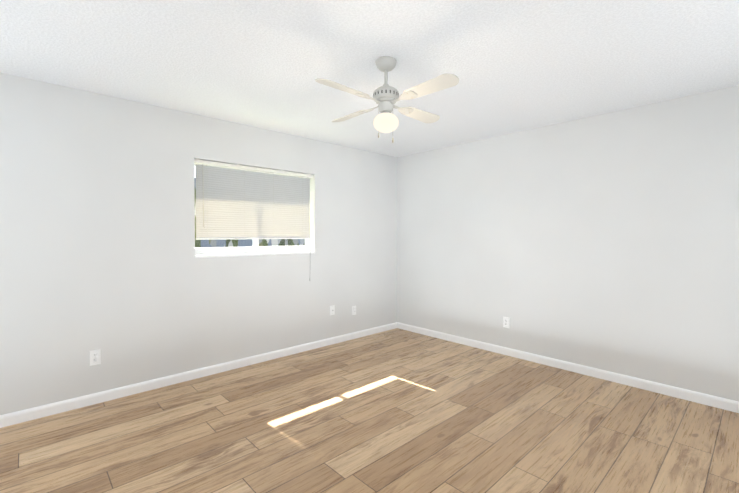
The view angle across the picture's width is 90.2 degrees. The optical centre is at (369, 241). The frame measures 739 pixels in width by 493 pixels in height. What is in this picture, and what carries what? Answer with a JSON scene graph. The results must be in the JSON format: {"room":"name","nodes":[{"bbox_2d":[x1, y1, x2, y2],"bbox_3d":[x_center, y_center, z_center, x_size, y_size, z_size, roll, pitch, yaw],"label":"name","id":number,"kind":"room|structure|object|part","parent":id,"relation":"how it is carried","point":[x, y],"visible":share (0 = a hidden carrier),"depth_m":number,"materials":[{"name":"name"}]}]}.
{"room":"empty bedroom","nodes":[
{"label":"empty bedroom","id":0,"kind":"room"},
{"bbox_2d":[0,73,396,414],"bbox_3d":[-1.270,0.040,3.854,4.770,2.440,0.200,-1,1,-43],"label":"wall","id":1,"kind":"structure","parent":0,"point":[97,225],"depth_m":3.13,"materials":[{"name":"grey paint"}]},
{"bbox_2d":[90,349,100,365],"bbox_3d":[-2.156,0.911,2.897,0.075,0.114,0.015,-1,1,-43],"label":"outlet","id":2,"kind":"object","parent":1,"relation":"attached to","point":[95,357],"visible":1,"depth_m":2.90,"materials":[{"name":"white plastic"}]},
{"bbox_2d":[0,322,395,427],"bbox_3d":[-1.197,1.220,3.796,4.370,0.083,0.013,-1,1,-43],"label":"baseboard","id":3,"kind":"structure","parent":1,"relation":"attached to","point":[17,417],"depth_m":3.23,"materials":[{"name":"white wood"}]},
{"bbox_2d":[194,163,314,257],"bbox_3d":[-1.183,-0.319,3.912,1.333,0.925,0.185,-1,1,-43],"label":"window","id":4,"kind":"structure","parent":1,"relation":"in","point":[256,249],"depth_m":3.87,"materials":[{"name":"glass"},{"name":"white vinyl"}]},
{"bbox_2d":[194,159,312,280],"bbox_3d":[-1.145,-0.160,3.874,1.321,1.240,0.092,-1,1,-43],"label":"window blinds","id":5,"kind":"object","parent":4,"relation":"attached to","point":[235,204],"visible":0.94,"depth_m":3.81,"materials":[{"name":"fabric"}]},
{"bbox_2d":[330,305,334,314],"bbox_3d":[-0.449,0.835,4.485,0.075,0.114,0.021,-1,1,-43],"label":"outlet plate","id":6,"kind":"object","parent":1,"relation":"attached to","point":[332,309],"visible":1,"depth_m":4.49,"materials":[{"name":"white plastic"}]},
{"bbox_2d":[352,306,355,314],"bbox_3d":[-0.197,0.880,4.725,0.075,0.114,0.015,-1,1,-43],"label":"outlet","id":7,"kind":"object","parent":1,"relation":"attached to","point":[353,310],"visible":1,"depth_m":4.72,"materials":[{"name":"white plastic"}]},
{"bbox_2d":[0,328,738,492],"bbox_3d":[0.197,1.346,2.304,4.770,0.120,4.500,-1,1,-43],"label":"floor","id":8,"kind":"structure","parent":0,"point":[397,410],"depth_m":2.46,"materials":[{"name":"wood"}]},
{"bbox_2d":[0,0,738,156],"bbox_3d":[0.197,-1.214,2.261,4.770,0.120,4.500,-1,1,-43],"label":"ceiling","id":9,"kind":"structure","parent":0,"point":[513,66],"depth_m":2.30,"materials":[{"name":"paint"}]},
{"bbox_2d":[315,56,458,142],"bbox_3d":[0.106,-0.892,2.363,0.790,0.526,0.790,0,1,2],"label":"ceiling fan","id":10,"kind":"object","parent":9,"relation":"hanging from","point":[386,97],"visible":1,"depth_m":2.30,"materials":[{"name":"white metal"}]},
{"bbox_3d":[0.106,-0.761,2.365,0.166,0.120,0.166,-1,1,-43],"label":"light globe","id":11,"kind":"part","parent":10,"relation":"part of","materials":[{"name":"white glass"}]},
{"bbox_2d":[397,85,738,400],"bbox_3d":[1.936,0.041,3.768,0.200,2.440,4.300,-1,1,-43],"label":"wall","id":12,"kind":"structure","parent":0,"point":[608,241],"depth_m":3.44,"materials":[{"name":"grey paint"}]},
{"bbox_2d":[503,317,509,327],"bbox_3d":[1.514,0.894,4.080,0.015,0.119,0.075,-1,1,-43],"label":"outlet","id":13,"kind":"object","parent":12,"relation":"attached to","point":[506,322],"visible":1,"depth_m":4.08,"materials":[{"name":"white plastic"}]},
{"bbox_2d":[396,322,738,412],"bbox_3d":[1.793,1.220,3.784,0.013,0.083,4.050,-1,1,-43],"label":"baseboard","id":14,"kind":"structure","parent":12,"relation":"attached to","point":[706,399],"depth_m":3.45,"materials":[{"name":"white wood"}]},
{"label":"outside","id":15,"kind":"structure","parent":0,"visible":0},
{"bbox_2d":[194,177,304,247],"bbox_3d":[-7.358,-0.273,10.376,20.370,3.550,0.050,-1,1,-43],"label":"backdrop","id":16,"kind":"structure","parent":15,"point":[247,243],"depth_m":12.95,"materials":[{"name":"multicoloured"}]}
]}

